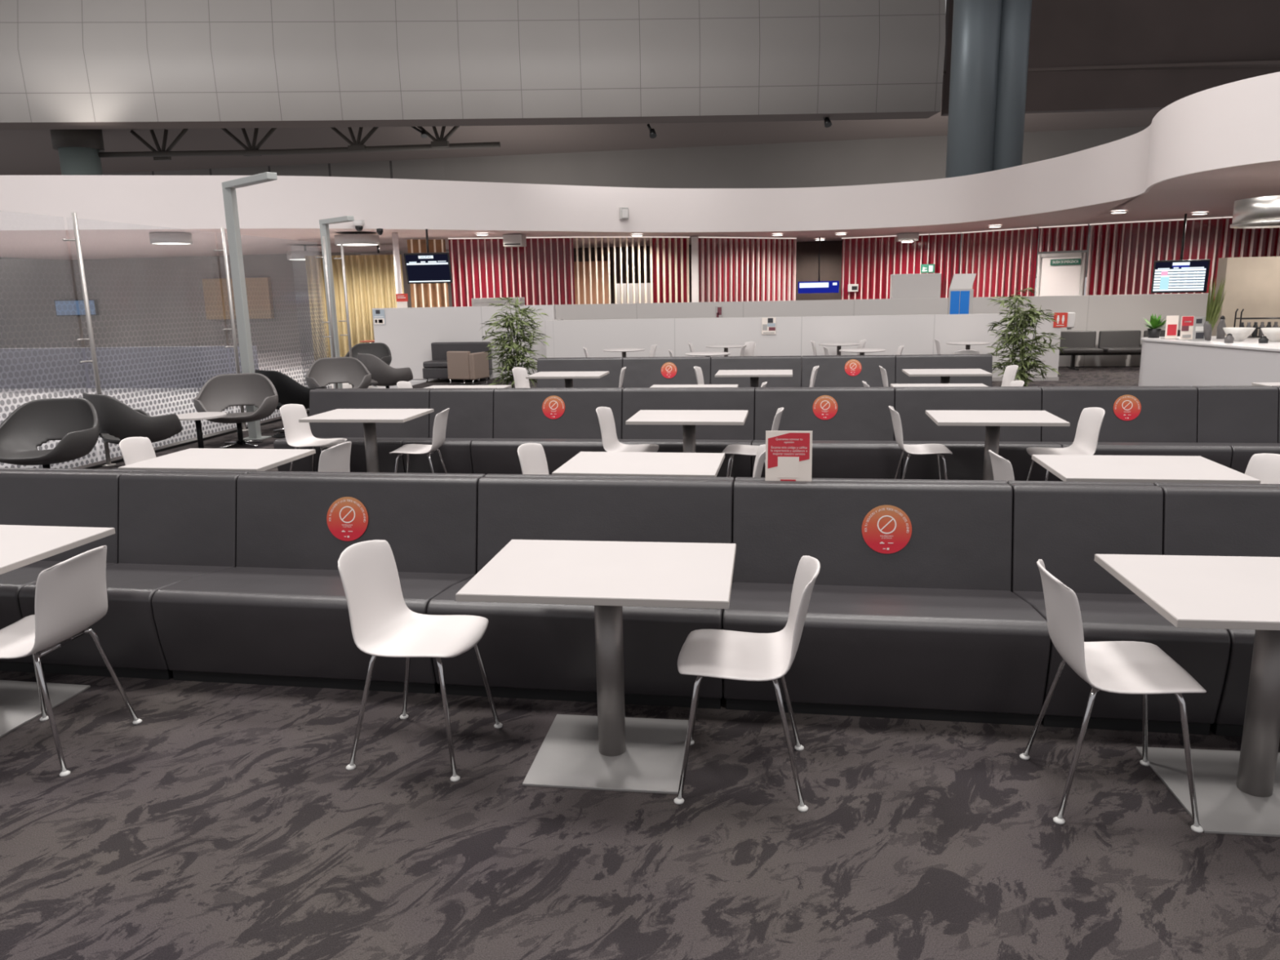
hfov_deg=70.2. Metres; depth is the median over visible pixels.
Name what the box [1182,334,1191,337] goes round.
print
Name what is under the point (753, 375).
dining table
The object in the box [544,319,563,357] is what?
wall
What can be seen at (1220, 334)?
bottle
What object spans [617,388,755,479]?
module
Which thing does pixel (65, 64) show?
wall
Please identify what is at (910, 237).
light fixture
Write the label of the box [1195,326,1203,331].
print
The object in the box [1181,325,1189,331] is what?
print
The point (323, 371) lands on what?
lounge chair
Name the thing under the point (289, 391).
lounge chair
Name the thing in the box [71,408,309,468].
trim
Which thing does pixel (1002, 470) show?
dining chair
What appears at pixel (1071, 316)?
soap dispenser
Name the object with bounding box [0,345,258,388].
wall
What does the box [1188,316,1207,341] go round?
holder
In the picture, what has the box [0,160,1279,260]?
ceiling
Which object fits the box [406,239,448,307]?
slatted wall panel
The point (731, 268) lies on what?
slatted wall panel
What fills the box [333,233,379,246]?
lamp
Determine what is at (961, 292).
stand
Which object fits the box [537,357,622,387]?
module
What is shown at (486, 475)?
module
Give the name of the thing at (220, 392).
lounge chair
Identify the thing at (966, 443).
module
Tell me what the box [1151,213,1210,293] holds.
screen
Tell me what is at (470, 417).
module
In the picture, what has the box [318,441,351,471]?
dining chair
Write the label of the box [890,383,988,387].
dining table
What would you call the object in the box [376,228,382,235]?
dome camera
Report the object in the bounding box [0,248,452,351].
wall
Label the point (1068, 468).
dining table
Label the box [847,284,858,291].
intercom box
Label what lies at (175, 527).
module
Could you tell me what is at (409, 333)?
wall
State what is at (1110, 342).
seating
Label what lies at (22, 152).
ceiling
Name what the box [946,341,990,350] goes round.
round table
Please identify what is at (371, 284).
slatted wall panel
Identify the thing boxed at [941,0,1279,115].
wall
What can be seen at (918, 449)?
dining chair
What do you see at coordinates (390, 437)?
bench
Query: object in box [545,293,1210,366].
wall
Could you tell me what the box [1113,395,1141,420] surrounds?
sticker
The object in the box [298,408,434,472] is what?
dining table
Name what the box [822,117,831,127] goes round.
spotlight
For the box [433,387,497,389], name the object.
module
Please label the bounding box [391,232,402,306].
post
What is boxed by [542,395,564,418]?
sticker
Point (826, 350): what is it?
dining chair
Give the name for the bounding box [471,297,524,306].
box
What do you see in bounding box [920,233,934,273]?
exit sign
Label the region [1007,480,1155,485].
module
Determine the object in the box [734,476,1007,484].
module
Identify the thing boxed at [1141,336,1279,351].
countertop
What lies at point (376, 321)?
picture
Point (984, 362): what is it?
module
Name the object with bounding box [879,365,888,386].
dining chair
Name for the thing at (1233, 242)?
slatted wall
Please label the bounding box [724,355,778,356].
module
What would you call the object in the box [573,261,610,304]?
wall
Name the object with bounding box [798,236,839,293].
screen
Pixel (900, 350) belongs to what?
dining chair
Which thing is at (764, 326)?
picture
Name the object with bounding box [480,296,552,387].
bamboo
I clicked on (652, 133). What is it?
spotlight
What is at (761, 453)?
dining chair
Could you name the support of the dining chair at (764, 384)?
on the floor
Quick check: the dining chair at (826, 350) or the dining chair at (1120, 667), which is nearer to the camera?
the dining chair at (1120, 667)
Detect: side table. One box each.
[176,411,226,448]
[360,340,374,342]
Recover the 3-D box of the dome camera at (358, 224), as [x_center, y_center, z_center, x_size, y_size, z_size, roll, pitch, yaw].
[-6.062,-5.479,19.660,0.240,0.240,0.240,1,12,9]
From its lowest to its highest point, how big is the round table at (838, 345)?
0.742 m
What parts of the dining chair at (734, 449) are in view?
leg, leg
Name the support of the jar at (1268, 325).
on the rack
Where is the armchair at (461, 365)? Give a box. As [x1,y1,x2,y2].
[446,351,488,385]
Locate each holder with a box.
[1160,315,1178,339]
[1175,315,1194,340]
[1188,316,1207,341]
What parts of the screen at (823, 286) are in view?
casing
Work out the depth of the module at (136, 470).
4.87 m
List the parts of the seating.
backrest, seat, backrest, seat, backrest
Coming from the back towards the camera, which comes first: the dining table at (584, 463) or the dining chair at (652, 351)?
the dining chair at (652, 351)
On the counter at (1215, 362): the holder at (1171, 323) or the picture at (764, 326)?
the holder at (1171, 323)
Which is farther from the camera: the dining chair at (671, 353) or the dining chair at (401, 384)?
the dining chair at (671, 353)
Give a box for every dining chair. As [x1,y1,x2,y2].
[0,545,142,777]
[119,436,155,465]
[279,404,346,471]
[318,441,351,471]
[337,539,502,782]
[389,408,449,473]
[396,381,413,388]
[511,367,529,387]
[517,443,549,475]
[582,346,588,357]
[595,406,658,452]
[618,366,626,387]
[649,344,657,356]
[668,349,674,356]
[673,555,820,812]
[688,342,694,356]
[693,366,704,384]
[721,407,783,476]
[739,344,746,355]
[743,341,755,355]
[752,444,765,477]
[760,382,767,386]
[808,365,818,386]
[810,340,817,355]
[822,346,829,355]
[857,339,866,355]
[862,381,869,386]
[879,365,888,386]
[888,405,952,479]
[896,345,903,355]
[933,338,941,354]
[953,350,979,354]
[988,449,1014,482]
[1000,364,1017,386]
[1008,380,1024,386]
[1019,559,1206,832]
[1026,407,1105,480]
[1244,453,1279,484]
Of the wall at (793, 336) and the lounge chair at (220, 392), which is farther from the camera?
the wall at (793, 336)
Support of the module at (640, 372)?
on the floor
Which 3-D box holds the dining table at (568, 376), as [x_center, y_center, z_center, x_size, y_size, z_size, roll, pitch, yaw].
[-0.889,-0.967,11.487,0.917,0.740,0.693,1,12,8]
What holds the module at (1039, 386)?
on the floor
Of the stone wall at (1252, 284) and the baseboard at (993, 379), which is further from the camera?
the baseboard at (993, 379)
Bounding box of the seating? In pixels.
[1059,329,1180,370]
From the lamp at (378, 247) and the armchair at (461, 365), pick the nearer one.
the armchair at (461, 365)
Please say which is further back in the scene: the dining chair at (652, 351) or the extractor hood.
the dining chair at (652, 351)
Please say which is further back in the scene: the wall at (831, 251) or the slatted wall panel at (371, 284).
the wall at (831, 251)
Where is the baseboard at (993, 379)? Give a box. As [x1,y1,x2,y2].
[991,377,1058,381]
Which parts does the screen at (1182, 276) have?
casing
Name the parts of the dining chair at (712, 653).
leg, leg, leg, leg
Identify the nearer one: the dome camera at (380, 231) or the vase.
the vase
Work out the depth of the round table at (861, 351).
14.62 m
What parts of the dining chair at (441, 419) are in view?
leg, leg, leg, leg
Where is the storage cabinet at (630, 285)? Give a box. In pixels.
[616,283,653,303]
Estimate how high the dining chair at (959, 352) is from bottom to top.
0.803 m
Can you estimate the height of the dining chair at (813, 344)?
0.803 m
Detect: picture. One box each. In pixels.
[373,318,384,324]
[762,324,767,329]
[767,318,773,323]
[767,323,775,326]
[768,327,775,330]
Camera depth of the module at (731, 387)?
8.56 m
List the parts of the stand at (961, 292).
blue panel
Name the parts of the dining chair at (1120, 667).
leg, leg, leg, leg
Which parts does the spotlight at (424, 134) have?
arm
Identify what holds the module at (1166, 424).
on the floor
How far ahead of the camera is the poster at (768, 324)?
17.19 m
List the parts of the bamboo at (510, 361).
stem, stem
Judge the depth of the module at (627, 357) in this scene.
12.73 m
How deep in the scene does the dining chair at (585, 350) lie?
15.82 m
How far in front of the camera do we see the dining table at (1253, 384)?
8.78 m
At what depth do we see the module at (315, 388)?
9.07 m
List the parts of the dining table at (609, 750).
plate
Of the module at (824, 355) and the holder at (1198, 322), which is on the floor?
the module at (824, 355)
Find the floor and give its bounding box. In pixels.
[0,365,1279,959]
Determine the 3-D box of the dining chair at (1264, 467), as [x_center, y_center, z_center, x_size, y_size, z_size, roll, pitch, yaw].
[3.205,0.260,4.977,0.491,0.803,0.456,0,12,5]
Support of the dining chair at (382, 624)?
on the floor
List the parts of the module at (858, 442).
backrest, seat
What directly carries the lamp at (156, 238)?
attached to the ceiling at (1214, 192)
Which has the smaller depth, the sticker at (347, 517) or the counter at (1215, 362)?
the sticker at (347, 517)
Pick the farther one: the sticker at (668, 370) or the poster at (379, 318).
the poster at (379, 318)
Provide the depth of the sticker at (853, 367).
12.19 m
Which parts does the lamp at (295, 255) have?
lamp shade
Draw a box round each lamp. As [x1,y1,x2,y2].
[149,232,192,244]
[286,245,322,260]
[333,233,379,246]
[360,245,393,255]
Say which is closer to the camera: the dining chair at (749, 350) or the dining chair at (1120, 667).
the dining chair at (1120, 667)
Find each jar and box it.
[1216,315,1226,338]
[1224,333,1234,342]
[1245,322,1251,336]
[1251,322,1257,336]
[1257,321,1264,336]
[1258,335,1268,342]
[1264,321,1271,336]
[1272,321,1278,327]
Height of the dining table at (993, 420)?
0.740 m
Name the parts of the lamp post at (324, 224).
arm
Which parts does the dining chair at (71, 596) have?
leg, leg, leg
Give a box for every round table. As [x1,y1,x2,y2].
[603,348,644,357]
[684,351,730,356]
[706,344,744,356]
[818,342,860,355]
[839,348,885,355]
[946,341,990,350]
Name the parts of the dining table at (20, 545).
plate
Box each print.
[717,306,721,315]
[1166,324,1177,335]
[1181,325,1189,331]
[1182,315,1194,325]
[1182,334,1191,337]
[1195,318,1202,323]
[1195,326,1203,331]
[1195,332,1204,338]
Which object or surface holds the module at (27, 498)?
on the floor
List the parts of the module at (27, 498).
seat, backrest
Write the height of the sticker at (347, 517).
0.220 m
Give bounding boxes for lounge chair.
[0,397,99,468]
[82,392,182,469]
[193,373,278,448]
[254,369,325,431]
[306,356,371,388]
[344,342,391,387]
[357,353,413,388]
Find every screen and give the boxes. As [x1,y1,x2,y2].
[0,212,353,468]
[53,299,98,315]
[403,229,453,284]
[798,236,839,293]
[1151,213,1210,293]
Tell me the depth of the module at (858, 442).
8.22 m
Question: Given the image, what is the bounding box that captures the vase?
[1203,276,1226,340]
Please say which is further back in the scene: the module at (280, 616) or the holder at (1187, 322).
the holder at (1187, 322)
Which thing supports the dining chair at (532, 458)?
on the floor
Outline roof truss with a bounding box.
[97,125,500,160]
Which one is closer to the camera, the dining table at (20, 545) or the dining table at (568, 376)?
the dining table at (20, 545)
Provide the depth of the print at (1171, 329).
12.80 m
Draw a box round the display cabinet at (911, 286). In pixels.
[889,273,941,298]
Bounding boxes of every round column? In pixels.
[49,128,104,175]
[945,0,1031,177]
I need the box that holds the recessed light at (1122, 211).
[1109,210,1127,213]
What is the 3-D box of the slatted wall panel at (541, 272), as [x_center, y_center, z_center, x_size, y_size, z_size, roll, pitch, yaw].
[-3.325,-4.761,24.070,3.236,3.190,0.205,-3,12,-7]
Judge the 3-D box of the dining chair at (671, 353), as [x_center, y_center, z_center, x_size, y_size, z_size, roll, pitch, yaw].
[0.715,-1.724,14.856,0.491,0.803,0.456,0,12,4]
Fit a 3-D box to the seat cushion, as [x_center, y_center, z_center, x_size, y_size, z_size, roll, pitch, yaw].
[-4.071,-2.383,18.694,0.600,0.130,0.550,1,12,9]
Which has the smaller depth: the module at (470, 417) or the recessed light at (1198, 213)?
the module at (470, 417)
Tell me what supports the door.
on the floor
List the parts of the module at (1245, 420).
backrest, seat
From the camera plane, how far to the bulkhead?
19.46 m
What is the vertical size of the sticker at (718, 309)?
0.340 m
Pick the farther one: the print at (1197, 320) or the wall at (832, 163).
the wall at (832, 163)
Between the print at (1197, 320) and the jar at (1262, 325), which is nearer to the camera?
the print at (1197, 320)
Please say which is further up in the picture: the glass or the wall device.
the wall device
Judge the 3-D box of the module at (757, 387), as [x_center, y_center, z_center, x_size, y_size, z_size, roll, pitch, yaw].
[1.744,-0.504,8.752,1.246,0.833,0.620,1,12,9]
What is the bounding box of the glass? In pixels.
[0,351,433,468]
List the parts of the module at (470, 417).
seat, backrest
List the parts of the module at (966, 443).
backrest, seat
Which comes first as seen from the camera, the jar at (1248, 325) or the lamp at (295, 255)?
the jar at (1248, 325)
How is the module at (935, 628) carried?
on the floor
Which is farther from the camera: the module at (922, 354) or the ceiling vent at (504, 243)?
the ceiling vent at (504, 243)
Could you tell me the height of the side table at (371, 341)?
0.720 m
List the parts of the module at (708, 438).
seat, backrest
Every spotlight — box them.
[410,126,427,137]
[646,124,656,138]
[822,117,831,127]
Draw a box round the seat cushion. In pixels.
[422,360,447,368]
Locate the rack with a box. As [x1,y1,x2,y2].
[1233,308,1279,337]
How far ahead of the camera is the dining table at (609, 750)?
3.36 m
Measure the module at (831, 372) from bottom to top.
0.833 m
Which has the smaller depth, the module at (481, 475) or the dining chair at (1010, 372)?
the module at (481, 475)
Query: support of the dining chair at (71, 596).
on the floor
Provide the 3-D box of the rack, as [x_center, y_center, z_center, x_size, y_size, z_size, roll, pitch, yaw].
[8.582,-2.159,12.556,0.658,0.404,0.179,1,12,9]
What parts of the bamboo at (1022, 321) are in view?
stem, stem, stem, stem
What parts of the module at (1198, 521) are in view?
backrest, seat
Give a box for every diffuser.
[152,243,190,244]
[338,244,377,245]
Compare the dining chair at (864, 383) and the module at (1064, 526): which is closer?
the module at (1064, 526)
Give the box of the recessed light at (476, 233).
[475,233,488,235]
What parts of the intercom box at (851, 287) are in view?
panel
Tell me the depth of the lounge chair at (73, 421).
8.57 m
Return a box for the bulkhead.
[0,71,1279,232]
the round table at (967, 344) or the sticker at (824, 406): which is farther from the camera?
the round table at (967, 344)
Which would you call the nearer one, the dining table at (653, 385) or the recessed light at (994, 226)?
the dining table at (653, 385)
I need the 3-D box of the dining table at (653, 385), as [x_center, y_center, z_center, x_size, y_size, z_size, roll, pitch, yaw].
[0.549,-0.593,9.533,0.917,0.740,0.693,1,12,9]
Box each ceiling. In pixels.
[0,60,1279,175]
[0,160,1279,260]
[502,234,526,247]
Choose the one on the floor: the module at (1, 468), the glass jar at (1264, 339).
the module at (1, 468)
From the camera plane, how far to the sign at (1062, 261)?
23.41 m
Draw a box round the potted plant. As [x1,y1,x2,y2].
[1143,313,1166,337]
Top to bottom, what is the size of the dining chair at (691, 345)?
0.803 m
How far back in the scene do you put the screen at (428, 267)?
20.47 m
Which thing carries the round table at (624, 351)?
on the floor
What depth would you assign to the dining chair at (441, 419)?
7.59 m
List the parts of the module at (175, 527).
seat, backrest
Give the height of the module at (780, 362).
0.833 m
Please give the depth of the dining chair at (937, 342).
16.21 m
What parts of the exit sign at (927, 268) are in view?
plate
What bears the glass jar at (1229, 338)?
on the counter at (1215, 362)
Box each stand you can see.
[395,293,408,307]
[947,273,976,314]
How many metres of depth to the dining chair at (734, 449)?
7.28 m
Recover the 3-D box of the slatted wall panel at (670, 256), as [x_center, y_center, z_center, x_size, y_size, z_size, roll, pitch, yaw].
[0.893,-5.058,25.111,1.072,3.190,0.205,-6,12,-21]
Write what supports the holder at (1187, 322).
on the counter at (1215, 362)
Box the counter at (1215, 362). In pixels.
[1137,336,1279,386]
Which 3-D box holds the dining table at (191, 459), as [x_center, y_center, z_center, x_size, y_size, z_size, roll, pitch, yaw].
[-2.662,0.221,5.883,0.917,0.740,0.693,1,12,9]
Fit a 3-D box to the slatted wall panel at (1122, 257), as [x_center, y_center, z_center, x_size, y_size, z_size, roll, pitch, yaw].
[12.495,-4.739,22.452,2.833,3.190,0.368,7,14,33]
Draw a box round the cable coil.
[272,431,285,438]
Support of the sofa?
on the floor
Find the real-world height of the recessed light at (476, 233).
0.025 m
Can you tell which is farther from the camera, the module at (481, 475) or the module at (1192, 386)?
the module at (1192, 386)
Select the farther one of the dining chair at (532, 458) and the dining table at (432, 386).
the dining table at (432, 386)
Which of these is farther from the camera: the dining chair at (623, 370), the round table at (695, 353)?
the round table at (695, 353)
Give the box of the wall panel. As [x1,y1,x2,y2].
[201,277,274,319]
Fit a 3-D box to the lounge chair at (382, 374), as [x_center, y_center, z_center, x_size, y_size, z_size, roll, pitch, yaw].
[-4.197,-1.692,15.066,0.862,0.839,0.943,-11,15,-40]
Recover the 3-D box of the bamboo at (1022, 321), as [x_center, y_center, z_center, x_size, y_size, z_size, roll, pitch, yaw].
[5.171,-1.721,12.226,1.068,1.685,1.049,7,14,35]
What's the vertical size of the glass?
0.048 m
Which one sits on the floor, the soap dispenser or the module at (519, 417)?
the module at (519, 417)
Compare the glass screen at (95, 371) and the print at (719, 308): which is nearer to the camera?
the glass screen at (95, 371)
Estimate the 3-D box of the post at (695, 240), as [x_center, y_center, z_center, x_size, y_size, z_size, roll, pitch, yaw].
[1.526,-5.079,25.175,0.180,3.180,0.180,1,12,9]
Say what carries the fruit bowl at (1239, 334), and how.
on the counter at (1215, 362)
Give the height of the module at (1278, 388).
0.833 m
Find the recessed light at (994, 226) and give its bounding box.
[987,225,1002,227]
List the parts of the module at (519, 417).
seat, backrest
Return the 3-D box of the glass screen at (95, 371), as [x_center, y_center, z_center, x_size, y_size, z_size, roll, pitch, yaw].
[-5.829,-1.582,10.132,0.470,2.680,10.580,1,12,9]
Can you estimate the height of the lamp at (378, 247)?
0.470 m
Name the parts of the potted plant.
pot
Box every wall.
[0,0,945,129]
[0,126,1147,278]
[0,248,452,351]
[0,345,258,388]
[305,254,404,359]
[372,305,555,379]
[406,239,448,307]
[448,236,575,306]
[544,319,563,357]
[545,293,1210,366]
[552,312,1061,377]
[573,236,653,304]
[573,240,842,303]
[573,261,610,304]
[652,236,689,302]
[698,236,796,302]
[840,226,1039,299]
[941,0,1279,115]
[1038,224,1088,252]
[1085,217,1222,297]
[1211,256,1279,336]
[1213,216,1279,299]
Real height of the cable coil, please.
0.049 m
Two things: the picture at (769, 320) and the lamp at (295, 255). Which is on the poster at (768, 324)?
the picture at (769, 320)
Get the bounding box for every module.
[0,467,135,472]
[0,470,125,672]
[18,471,242,679]
[132,469,250,474]
[151,473,480,693]
[248,471,485,477]
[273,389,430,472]
[315,388,433,389]
[402,388,494,473]
[426,476,733,709]
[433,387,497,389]
[471,388,622,475]
[484,474,734,486]
[497,387,624,389]
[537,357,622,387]
[539,357,580,358]
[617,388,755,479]
[622,356,711,387]
[624,386,755,388]
[626,356,679,357]
[710,355,801,386]
[722,480,1050,725]
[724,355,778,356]
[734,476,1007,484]
[751,387,902,479]
[755,386,893,388]
[801,355,878,356]
[801,355,895,386]
[893,386,1038,388]
[893,387,1062,480]
[894,354,977,355]
[895,354,992,386]
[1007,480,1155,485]
[1010,484,1231,734]
[1038,386,1191,387]
[1040,386,1232,481]
[1152,482,1279,487]
[1159,485,1279,737]
[1191,386,1271,386]
[1195,386,1279,474]
[1276,386,1279,443]
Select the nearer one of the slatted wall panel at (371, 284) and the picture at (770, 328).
the picture at (770, 328)
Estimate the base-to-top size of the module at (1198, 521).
0.833 m
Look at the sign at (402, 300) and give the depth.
19.19 m
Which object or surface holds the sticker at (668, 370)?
attached to the module at (640, 372)
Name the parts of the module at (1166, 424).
backrest, seat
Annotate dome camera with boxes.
[352,219,364,231]
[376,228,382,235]
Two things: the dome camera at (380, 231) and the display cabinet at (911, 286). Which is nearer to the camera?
the dome camera at (380, 231)
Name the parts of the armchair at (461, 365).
backrest, arm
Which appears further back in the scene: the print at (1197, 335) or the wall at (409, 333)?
the wall at (409, 333)
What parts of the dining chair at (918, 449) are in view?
leg, leg, leg, leg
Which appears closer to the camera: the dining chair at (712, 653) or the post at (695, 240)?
the dining chair at (712, 653)
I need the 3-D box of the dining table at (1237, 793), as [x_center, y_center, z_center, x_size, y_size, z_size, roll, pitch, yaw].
[2.103,0.709,3.058,0.917,0.740,0.693,0,12,7]
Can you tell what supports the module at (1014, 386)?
on the floor
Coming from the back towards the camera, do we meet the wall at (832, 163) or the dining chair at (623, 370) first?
the wall at (832, 163)
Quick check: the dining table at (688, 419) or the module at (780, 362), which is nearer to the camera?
the dining table at (688, 419)
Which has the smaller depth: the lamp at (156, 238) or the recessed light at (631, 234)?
the lamp at (156, 238)
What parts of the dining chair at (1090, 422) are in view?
leg, leg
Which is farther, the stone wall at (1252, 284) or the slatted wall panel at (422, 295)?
the slatted wall panel at (422, 295)
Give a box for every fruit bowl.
[1222,327,1255,341]
[1260,327,1279,342]
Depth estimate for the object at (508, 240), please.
22.47 m
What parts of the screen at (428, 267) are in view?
casing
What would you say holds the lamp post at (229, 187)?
on the floor
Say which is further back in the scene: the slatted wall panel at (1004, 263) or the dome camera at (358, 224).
the slatted wall panel at (1004, 263)
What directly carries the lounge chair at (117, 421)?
on the floor
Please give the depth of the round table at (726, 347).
16.52 m
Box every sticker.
[326,497,368,541]
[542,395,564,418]
[661,362,676,378]
[715,306,722,317]
[813,395,837,419]
[844,359,862,376]
[862,505,911,553]
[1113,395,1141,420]
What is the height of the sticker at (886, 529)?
0.220 m
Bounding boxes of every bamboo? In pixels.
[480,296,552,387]
[986,287,1066,386]
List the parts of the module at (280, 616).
seat, backrest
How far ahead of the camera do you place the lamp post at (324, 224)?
15.23 m
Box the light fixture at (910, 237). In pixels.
[896,232,919,242]
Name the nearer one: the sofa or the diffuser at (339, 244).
the sofa
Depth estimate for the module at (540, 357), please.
12.94 m
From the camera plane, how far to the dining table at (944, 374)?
10.63 m
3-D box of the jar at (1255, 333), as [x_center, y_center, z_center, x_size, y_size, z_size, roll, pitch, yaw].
[8.496,-2.079,12.587,0.066,0.200,0.064,1,12,9]
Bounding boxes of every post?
[222,172,277,439]
[319,215,354,388]
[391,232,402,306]
[691,236,698,302]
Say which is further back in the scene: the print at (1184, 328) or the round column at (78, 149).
the round column at (78, 149)
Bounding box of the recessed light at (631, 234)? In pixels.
[630,234,643,235]
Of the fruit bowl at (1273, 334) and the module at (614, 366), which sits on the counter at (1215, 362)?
the fruit bowl at (1273, 334)
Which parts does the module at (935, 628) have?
backrest, seat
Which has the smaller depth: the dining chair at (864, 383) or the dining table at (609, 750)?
the dining table at (609, 750)
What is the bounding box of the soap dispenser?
[1066,311,1075,329]
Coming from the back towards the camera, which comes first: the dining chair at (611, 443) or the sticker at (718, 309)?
the sticker at (718, 309)
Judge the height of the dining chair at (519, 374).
0.803 m
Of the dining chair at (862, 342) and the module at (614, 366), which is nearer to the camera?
the module at (614, 366)
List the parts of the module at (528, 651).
seat, backrest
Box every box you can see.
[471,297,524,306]
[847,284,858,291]
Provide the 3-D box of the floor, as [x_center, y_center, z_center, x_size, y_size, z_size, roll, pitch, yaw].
[6.909,-1.567,15.613,23.360,0.050,39.000,1,12,9]
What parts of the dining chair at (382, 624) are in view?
leg, leg, leg, leg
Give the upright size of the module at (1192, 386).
0.833 m
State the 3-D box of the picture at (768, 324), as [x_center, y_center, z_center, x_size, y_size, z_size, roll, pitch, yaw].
[2.477,-2.923,17.175,0.148,0.062,0.002,1,12,9]
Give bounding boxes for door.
[1035,252,1087,296]
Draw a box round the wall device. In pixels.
[619,207,628,219]
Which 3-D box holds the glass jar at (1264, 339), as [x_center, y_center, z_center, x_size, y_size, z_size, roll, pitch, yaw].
[7.951,-1.793,11.619,0.110,0.090,0.110,1,12,9]
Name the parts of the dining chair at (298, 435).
leg, leg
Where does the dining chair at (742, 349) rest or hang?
on the floor
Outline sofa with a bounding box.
[422,342,492,382]
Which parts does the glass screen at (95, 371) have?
glass pane, post, glass pane, post, glass pane, glass pane, post, post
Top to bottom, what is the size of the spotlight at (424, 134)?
0.976 m
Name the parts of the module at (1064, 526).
backrest, seat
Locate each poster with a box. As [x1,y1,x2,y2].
[373,309,385,324]
[761,317,775,334]
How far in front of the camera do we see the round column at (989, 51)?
24.79 m
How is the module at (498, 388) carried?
on the floor
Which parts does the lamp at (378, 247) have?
lamp shade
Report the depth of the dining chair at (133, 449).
6.37 m
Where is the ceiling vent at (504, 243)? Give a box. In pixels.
[504,243,520,244]
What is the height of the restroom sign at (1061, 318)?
0.260 m
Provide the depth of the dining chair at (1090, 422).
6.97 m
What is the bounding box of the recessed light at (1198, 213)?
[1191,212,1208,214]
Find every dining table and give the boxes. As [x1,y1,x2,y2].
[0,524,115,737]
[118,448,315,471]
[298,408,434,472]
[422,385,511,388]
[455,539,736,794]
[525,371,608,387]
[551,451,724,476]
[625,409,748,453]
[649,384,738,387]
[715,369,792,388]
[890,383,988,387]
[902,368,992,383]
[925,409,1070,479]
[1031,454,1260,484]
[1093,554,1279,836]
[1251,382,1279,386]
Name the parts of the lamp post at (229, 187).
arm, plate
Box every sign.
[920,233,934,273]
[1050,258,1080,265]
[1053,312,1067,327]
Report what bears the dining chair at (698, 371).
on the floor
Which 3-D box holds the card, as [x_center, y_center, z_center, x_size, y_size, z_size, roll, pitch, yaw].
[0.706,-0.110,4.327,0.218,0.243,0.033,1,12,9]
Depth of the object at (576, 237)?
24.36 m
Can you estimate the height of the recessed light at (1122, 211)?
0.025 m
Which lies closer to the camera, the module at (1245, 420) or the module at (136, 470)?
the module at (136, 470)
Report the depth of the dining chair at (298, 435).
8.17 m
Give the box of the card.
[764,431,812,481]
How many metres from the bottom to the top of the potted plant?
0.348 m
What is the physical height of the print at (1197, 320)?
0.060 m
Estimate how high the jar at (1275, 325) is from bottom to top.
0.200 m
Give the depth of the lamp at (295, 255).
25.14 m
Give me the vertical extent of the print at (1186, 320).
0.125 m
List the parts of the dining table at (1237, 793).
plate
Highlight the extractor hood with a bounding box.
[1230,195,1279,228]
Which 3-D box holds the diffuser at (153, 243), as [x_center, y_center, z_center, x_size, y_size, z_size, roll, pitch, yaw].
[-10.361,-5.231,20.158,0.780,0.001,0.780,1,12,9]
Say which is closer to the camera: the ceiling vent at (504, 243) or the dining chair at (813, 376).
the dining chair at (813, 376)
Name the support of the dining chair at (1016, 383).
on the floor
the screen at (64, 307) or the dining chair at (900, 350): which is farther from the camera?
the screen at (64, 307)
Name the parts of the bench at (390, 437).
seat, backrest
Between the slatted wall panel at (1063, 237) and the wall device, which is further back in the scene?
the slatted wall panel at (1063, 237)
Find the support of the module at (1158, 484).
on the floor
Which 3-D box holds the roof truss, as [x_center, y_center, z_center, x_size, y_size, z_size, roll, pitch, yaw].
[-15.066,-14.235,38.050,18.834,1.342,0.776,0,12,7]

